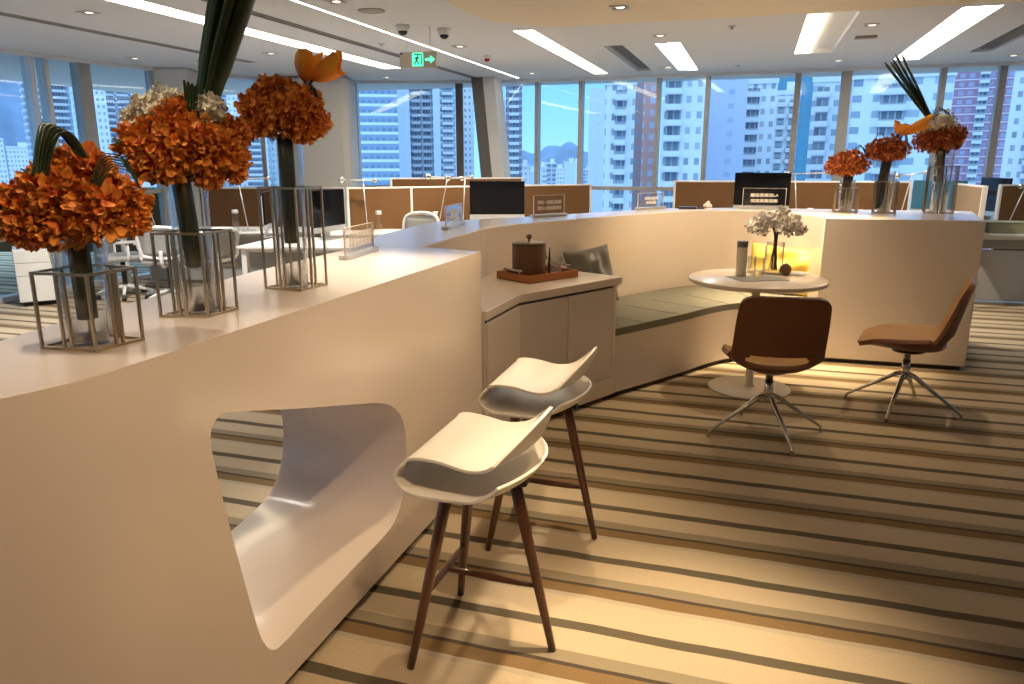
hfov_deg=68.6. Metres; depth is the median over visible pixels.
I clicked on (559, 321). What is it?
base cabinet
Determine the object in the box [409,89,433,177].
building
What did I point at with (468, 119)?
building
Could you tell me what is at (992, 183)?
computer monitor
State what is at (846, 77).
post
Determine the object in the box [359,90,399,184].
building
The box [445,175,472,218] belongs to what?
desk lamp
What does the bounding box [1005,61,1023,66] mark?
window
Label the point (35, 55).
window
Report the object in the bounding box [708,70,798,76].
window
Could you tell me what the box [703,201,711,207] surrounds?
ornament
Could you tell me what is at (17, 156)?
building
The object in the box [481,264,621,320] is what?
countertop
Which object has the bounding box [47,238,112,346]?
glass vase
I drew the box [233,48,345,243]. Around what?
flower bouquet
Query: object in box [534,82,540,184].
post
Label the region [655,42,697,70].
ceiling light
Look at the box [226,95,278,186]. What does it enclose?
building
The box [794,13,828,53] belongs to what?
diffuser
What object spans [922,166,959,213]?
stand
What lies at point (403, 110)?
building
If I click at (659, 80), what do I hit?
post
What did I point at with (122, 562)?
countertop
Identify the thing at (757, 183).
computer monitor
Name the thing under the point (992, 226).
storage box
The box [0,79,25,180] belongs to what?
sky
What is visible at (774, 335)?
swivel chair
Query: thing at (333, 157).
column
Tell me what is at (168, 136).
flower bouquet
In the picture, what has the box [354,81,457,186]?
window
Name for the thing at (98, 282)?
window
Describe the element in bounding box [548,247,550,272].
tongs
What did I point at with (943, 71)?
post
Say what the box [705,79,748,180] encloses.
building
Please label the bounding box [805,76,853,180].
building
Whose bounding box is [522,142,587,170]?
hill
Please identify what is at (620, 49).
grille
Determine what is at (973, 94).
building
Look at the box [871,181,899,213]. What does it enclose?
stand
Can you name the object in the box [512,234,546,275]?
ice bucket
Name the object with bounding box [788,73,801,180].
post
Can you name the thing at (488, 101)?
column
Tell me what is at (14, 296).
window
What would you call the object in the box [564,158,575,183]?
block
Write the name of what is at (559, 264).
crystal glass
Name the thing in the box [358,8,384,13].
ceiling speaker
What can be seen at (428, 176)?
desk lamp
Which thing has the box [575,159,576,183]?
block
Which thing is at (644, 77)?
window
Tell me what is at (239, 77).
window
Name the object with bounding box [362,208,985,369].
partition wall
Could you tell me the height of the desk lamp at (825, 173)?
0.640 m
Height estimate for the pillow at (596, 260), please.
0.455 m
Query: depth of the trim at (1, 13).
7.25 m
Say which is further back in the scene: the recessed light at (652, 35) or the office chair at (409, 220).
the office chair at (409, 220)
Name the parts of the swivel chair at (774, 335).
leg, seat plate, leg, leg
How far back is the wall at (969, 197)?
8.09 m
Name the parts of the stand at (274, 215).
rod, rod, rod, rod, rod, frame, rod, frame, rod, rod, rod, rod, rod, rod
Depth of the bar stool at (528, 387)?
3.06 m
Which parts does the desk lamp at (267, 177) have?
stem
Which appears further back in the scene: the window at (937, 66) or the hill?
the hill
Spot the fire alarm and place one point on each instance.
(486, 58)
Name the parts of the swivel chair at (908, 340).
leg, leg, seat plate, leg, leg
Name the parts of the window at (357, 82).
head rail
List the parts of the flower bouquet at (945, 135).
grass blade, grass blade, grass blade, grass blade, grass blade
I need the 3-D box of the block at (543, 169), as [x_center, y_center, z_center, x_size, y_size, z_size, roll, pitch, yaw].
[18.187,-76.411,470.340,6.587,71.108,11.500,0,14,-1]
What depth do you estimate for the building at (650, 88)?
192.24 m
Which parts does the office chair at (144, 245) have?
arm, arm, frame, seat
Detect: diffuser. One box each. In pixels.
[668,43,697,69]
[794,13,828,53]
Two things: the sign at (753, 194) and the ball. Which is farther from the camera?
the sign at (753, 194)
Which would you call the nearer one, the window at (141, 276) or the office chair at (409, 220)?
the office chair at (409, 220)
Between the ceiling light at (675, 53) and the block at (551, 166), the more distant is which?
the block at (551, 166)
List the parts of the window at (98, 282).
head rail, sill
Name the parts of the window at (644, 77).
head rail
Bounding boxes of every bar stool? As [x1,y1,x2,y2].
[393,406,555,669]
[478,347,597,550]
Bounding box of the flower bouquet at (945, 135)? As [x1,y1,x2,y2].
[884,53,968,181]
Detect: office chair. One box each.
[96,224,155,300]
[133,226,187,298]
[170,227,239,283]
[376,211,438,235]
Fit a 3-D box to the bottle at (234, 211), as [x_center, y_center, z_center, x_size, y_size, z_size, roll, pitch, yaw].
[-3.344,-1.476,9.078,0.074,0.250,0.074,4,14,17]
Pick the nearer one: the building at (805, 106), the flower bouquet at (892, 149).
the flower bouquet at (892, 149)
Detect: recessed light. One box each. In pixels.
[75,10,100,14]
[126,57,141,59]
[262,52,277,54]
[323,0,346,4]
[451,45,466,47]
[609,5,628,9]
[651,34,665,37]
[862,23,879,26]
[1005,54,1020,56]
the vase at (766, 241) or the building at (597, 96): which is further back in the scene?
the building at (597, 96)
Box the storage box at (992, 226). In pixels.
[985,220,1023,233]
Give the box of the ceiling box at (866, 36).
[854,35,877,39]
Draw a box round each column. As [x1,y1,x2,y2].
[152,68,202,225]
[276,76,359,228]
[471,77,510,176]
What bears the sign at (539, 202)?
on the partition wall at (909, 267)
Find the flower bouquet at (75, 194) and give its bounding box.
[0,122,155,319]
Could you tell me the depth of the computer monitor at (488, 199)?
9.14 m
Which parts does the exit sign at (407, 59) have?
green panel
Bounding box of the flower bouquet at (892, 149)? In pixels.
[864,114,933,207]
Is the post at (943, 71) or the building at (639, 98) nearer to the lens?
the post at (943, 71)
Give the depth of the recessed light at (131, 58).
8.97 m
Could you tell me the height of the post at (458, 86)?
2.750 m
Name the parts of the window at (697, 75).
head rail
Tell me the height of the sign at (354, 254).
0.137 m
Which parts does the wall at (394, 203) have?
post, post, rail, post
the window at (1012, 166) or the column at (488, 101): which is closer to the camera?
the column at (488, 101)
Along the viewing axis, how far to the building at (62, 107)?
347.93 m
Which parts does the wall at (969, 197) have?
fabric panel, rail, post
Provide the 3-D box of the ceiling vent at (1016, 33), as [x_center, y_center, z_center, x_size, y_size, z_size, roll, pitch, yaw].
[4.958,-3.067,7.459,0.240,0.065,2.200,4,14,17]
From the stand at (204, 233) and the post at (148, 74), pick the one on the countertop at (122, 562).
the stand at (204, 233)
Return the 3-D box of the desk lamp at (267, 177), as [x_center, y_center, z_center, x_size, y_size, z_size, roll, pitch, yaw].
[-3.154,-1.658,8.984,0.524,0.649,0.169,-2,14,-7]
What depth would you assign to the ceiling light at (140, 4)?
7.27 m
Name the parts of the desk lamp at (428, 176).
stem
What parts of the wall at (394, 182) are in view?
rail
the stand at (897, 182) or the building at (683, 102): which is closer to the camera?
the stand at (897, 182)
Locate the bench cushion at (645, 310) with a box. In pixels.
[615,285,803,335]
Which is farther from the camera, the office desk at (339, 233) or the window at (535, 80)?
the window at (535, 80)
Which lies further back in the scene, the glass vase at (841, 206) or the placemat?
the glass vase at (841, 206)
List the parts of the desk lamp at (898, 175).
stem, arm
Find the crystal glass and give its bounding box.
[547,257,562,272]
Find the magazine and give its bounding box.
[760,269,808,275]
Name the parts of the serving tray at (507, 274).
handle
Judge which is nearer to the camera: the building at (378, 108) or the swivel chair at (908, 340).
the swivel chair at (908, 340)
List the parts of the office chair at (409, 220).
frame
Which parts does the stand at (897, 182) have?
rod, rod, rod, rod, rod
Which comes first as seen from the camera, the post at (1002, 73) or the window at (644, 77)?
the post at (1002, 73)
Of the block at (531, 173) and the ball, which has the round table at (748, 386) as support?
the ball
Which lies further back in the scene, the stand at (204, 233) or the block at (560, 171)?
the block at (560, 171)
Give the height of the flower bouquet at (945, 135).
1.025 m
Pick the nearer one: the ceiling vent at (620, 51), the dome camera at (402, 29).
the dome camera at (402, 29)
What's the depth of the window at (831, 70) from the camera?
10.05 m
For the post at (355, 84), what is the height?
2.750 m
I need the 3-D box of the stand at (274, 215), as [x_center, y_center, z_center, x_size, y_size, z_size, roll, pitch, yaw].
[-0.740,-0.354,2.538,0.154,0.337,0.145,5,14,20]
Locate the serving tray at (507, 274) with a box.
[497,262,577,283]
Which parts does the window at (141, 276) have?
head rail, sill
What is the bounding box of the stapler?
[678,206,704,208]
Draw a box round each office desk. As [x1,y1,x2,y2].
[120,226,323,290]
[237,237,371,273]
[321,229,401,253]
[974,232,1023,304]
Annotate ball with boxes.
[779,262,791,274]
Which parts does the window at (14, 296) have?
head rail, sill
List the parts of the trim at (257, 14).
slot blade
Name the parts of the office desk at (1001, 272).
foot rail, panel, under frame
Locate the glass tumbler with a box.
[753,257,764,276]
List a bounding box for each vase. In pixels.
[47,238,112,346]
[167,187,216,314]
[267,138,308,287]
[764,241,784,272]
[838,180,855,211]
[877,171,895,211]
[929,151,955,211]
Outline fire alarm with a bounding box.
[483,56,490,61]
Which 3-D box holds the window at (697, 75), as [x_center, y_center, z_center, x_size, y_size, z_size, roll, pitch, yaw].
[2.454,-2.476,11.012,0.688,2.750,0.180,5,14,19]
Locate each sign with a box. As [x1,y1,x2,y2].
[339,222,378,259]
[400,26,437,67]
[441,203,465,229]
[530,194,567,217]
[634,192,665,209]
[739,188,787,208]
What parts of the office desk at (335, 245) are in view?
leg, under frame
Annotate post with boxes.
[19,56,61,286]
[34,58,71,284]
[69,62,114,279]
[144,70,168,225]
[256,80,268,186]
[354,83,362,186]
[455,83,463,176]
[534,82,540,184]
[577,81,584,183]
[652,78,661,206]
[700,76,710,179]
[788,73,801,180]
[831,71,852,180]
[928,67,947,179]
[983,65,1008,219]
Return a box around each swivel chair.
[706,296,831,456]
[843,276,976,422]
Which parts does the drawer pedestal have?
drawer, drawer, drawer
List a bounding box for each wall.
[0,187,345,251]
[345,184,591,229]
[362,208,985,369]
[390,177,522,186]
[672,180,912,209]
[953,183,987,219]
[989,184,1023,250]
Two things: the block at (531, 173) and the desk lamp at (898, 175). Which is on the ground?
the block at (531, 173)
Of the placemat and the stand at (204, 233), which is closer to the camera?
the stand at (204, 233)
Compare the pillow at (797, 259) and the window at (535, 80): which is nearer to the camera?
the pillow at (797, 259)
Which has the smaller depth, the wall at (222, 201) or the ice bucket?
the ice bucket
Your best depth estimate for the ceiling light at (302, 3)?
7.21 m
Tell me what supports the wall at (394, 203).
on the floor
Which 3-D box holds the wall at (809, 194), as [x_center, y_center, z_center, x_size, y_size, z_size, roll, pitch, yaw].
[3.453,-1.364,9.469,2.826,1.312,0.050,2,14,10]
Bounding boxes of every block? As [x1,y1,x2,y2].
[522,160,529,184]
[529,166,533,184]
[540,162,546,184]
[546,159,555,183]
[556,164,564,183]
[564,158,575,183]
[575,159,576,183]
[583,166,587,183]
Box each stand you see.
[29,264,144,352]
[150,229,238,317]
[257,186,327,290]
[832,187,859,212]
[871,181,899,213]
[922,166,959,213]
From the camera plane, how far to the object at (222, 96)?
391.44 m
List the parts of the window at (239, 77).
head rail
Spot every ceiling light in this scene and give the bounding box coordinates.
[106,0,398,68]
[291,0,517,77]
[513,30,607,73]
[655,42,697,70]
[794,11,860,53]
[894,5,1003,59]
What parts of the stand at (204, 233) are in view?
rod, rod, rod, rod, rod, rod, frame, frame, rod, rod, rod, rod, rod, rod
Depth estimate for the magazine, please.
5.31 m
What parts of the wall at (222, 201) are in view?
post, rail, post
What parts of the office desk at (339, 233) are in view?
under frame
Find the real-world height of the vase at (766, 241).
0.210 m
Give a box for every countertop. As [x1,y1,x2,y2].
[0,245,481,683]
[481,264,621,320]
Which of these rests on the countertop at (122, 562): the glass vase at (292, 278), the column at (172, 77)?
the glass vase at (292, 278)
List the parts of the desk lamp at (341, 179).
arm, stem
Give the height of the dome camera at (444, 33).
0.090 m
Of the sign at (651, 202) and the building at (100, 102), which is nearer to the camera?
the sign at (651, 202)
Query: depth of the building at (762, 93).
186.74 m
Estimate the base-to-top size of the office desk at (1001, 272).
0.775 m
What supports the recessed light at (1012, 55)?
in the ceiling at (768, 42)
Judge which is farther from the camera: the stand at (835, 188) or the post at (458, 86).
the post at (458, 86)
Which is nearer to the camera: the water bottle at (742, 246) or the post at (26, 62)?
the water bottle at (742, 246)
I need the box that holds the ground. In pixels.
[142,183,657,205]
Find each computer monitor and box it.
[261,191,279,237]
[312,189,345,239]
[469,181,524,218]
[733,173,791,207]
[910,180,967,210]
[981,177,1012,219]
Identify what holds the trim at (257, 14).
attached to the ceiling at (768, 42)
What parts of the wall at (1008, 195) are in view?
post, rail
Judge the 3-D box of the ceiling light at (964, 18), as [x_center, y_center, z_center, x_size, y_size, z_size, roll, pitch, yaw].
[4.275,-3.085,7.554,0.300,0.055,3.430,4,14,17]
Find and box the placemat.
[726,275,787,281]
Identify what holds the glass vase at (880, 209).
on the partition wall at (909, 267)
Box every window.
[0,48,61,302]
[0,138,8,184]
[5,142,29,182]
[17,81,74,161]
[31,52,72,290]
[45,54,103,286]
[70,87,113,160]
[83,60,161,282]
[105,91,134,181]
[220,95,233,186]
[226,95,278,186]
[228,75,263,186]
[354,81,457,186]
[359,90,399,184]
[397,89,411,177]
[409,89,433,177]
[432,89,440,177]
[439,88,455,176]
[458,79,536,83]
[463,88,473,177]
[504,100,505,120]
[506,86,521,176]
[537,78,580,82]
[581,75,658,190]
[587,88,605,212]
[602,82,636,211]
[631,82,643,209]
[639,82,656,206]
[656,73,707,190]
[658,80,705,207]
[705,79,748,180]
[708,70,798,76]
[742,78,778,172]
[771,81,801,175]
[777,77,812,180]
[799,68,847,73]
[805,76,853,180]
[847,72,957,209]
[848,64,945,193]
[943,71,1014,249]
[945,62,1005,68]
[1000,70,1023,183]
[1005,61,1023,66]
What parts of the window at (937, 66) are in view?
head rail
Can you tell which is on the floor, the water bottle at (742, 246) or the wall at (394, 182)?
the wall at (394, 182)
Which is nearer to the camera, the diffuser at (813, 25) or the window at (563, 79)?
the diffuser at (813, 25)
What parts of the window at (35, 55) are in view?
head rail, sill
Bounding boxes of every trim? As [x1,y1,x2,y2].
[0,12,254,62]
[201,0,473,77]
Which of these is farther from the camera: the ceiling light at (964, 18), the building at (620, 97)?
the building at (620, 97)
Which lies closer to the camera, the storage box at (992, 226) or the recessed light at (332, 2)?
the recessed light at (332, 2)
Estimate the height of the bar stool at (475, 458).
0.838 m
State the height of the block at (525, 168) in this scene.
72.219 m
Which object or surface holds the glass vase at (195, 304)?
on the countertop at (122, 562)
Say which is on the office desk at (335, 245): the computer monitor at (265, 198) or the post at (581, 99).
the computer monitor at (265, 198)
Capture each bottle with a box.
[232,209,239,230]
[735,240,748,275]
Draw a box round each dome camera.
[395,24,409,35]
[437,28,450,38]
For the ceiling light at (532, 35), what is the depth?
8.37 m
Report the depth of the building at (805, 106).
288.10 m
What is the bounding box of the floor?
[0,252,1023,683]
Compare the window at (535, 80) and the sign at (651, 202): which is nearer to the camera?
the sign at (651, 202)
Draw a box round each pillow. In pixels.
[563,244,619,299]
[749,242,808,296]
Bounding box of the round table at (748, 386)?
[688,269,828,399]
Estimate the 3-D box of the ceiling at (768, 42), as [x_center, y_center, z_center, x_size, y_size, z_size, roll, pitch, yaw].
[-0.152,-2.212,4.052,19.000,0.001,16.400,4,14,17]
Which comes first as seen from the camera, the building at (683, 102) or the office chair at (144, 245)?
the office chair at (144, 245)
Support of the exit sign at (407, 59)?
hanging from the ceiling at (768, 42)
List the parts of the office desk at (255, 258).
leg, leg, modesty panel, under frame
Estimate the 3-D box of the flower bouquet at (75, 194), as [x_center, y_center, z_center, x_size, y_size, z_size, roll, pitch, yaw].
[-1.007,-0.273,1.724,0.346,0.444,0.236,0,14,-2]
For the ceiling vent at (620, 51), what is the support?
in the ceiling at (768, 42)
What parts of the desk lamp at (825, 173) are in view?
stem, arm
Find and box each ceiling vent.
[603,45,652,70]
[970,24,1023,51]
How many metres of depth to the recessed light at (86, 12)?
6.21 m
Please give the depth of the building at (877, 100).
146.86 m
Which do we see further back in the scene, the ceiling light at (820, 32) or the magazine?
the ceiling light at (820, 32)
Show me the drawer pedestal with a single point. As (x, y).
(25, 262)
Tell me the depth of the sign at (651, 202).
6.70 m
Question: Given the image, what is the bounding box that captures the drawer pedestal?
[12,246,55,305]
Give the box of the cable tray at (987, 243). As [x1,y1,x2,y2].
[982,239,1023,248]
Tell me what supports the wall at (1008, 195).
on the floor
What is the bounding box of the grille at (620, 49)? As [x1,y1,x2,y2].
[613,45,644,66]
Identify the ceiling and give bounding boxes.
[0,0,1023,94]
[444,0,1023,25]
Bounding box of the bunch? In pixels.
[743,205,808,269]
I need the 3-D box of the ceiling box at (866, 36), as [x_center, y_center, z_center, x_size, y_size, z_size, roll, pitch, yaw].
[3.493,-3.007,7.403,0.200,0.022,0.090,4,14,17]
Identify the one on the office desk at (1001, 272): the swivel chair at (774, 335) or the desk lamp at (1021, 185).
the desk lamp at (1021, 185)
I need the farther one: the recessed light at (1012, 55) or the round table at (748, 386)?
the recessed light at (1012, 55)
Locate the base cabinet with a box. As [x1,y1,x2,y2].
[481,264,621,421]
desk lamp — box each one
[224,176,269,231]
[339,177,377,230]
[425,173,463,221]
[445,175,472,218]
[785,171,828,208]
[894,170,926,209]
[1010,183,1023,219]
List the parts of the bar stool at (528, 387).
leg, seat, mounting plate, leg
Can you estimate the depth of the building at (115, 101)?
380.08 m
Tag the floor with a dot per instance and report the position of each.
(877, 552)
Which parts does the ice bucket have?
lid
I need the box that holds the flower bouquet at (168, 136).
[108,0,255,267]
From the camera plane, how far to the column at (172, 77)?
9.97 m
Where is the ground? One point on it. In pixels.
(144, 184)
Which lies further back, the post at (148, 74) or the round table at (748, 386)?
the post at (148, 74)
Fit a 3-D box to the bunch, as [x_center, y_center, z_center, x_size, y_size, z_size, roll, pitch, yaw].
[1.865,-0.740,5.308,0.407,0.457,0.388,10,17,36]
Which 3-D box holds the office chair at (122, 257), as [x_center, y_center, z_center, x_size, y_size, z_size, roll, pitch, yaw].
[-4.519,-0.958,8.708,0.667,0.878,0.640,-12,18,-40]
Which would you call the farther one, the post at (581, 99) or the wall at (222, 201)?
the post at (581, 99)
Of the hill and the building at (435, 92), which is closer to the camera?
the building at (435, 92)
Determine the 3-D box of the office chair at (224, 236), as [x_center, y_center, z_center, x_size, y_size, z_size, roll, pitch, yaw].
[-3.307,-0.822,8.142,0.667,0.878,0.640,11,17,38]
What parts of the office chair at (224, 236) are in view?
seat, frame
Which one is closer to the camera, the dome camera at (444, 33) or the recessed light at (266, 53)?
the dome camera at (444, 33)
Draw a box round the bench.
[611,309,738,395]
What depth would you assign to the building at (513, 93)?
317.26 m
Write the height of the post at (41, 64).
2.750 m
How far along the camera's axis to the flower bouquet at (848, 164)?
6.23 m
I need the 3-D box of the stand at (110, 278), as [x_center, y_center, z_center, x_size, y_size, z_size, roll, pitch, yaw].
[-0.992,-0.083,1.754,0.175,0.178,0.156,4,14,17]
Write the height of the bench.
0.425 m
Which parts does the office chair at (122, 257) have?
arm, seat, arm, armrest, arm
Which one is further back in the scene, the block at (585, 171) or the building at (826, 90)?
the block at (585, 171)
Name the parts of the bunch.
orchid flower, orchid flower, orchid flower, orchid flower, orchid flower, orchid flower, orchid flower, orchid flower, orchid flower, orchid flower, orchid flower, orchid flower, orchid flower, orchid flower, orchid flower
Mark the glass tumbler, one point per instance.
(763, 257)
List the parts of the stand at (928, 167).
rod, rod, rod, frame, rod, frame, rod, rod, rod, rod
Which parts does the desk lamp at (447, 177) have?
stem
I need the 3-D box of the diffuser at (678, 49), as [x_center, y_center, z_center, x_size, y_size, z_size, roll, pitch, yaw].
[2.068,-3.414,8.988,0.128,0.020,2.518,4,14,17]
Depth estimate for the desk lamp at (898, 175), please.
8.46 m
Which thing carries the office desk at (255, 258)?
on the floor
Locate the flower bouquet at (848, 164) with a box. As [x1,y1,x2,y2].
[823,145,871,205]
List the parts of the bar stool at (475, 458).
leg, leg, seat, mounting plate, leg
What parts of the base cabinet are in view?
door, door, panel, door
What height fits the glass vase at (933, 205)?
0.495 m
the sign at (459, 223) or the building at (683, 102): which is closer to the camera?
the sign at (459, 223)
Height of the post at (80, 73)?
2.750 m
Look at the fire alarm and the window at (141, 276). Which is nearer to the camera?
the fire alarm
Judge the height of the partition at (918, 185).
0.531 m
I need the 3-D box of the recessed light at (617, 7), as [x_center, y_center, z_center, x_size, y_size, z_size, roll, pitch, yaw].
[0.822,-2.575,5.776,0.130,0.010,0.130,4,14,17]
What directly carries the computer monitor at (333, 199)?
on the office desk at (335, 245)
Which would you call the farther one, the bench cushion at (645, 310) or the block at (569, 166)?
the block at (569, 166)
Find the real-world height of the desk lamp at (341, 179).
0.642 m
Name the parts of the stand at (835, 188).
frame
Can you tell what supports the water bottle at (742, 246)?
on the placemat
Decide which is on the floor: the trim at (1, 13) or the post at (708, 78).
the post at (708, 78)
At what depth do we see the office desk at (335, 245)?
7.50 m
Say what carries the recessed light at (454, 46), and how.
in the ceiling at (768, 42)
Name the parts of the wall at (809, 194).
post, rail, post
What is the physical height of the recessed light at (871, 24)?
0.010 m
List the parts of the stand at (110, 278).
rod, rod, rod, frame, rod, rod, frame, rod, rod, rod, rod, rod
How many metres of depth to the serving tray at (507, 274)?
4.71 m

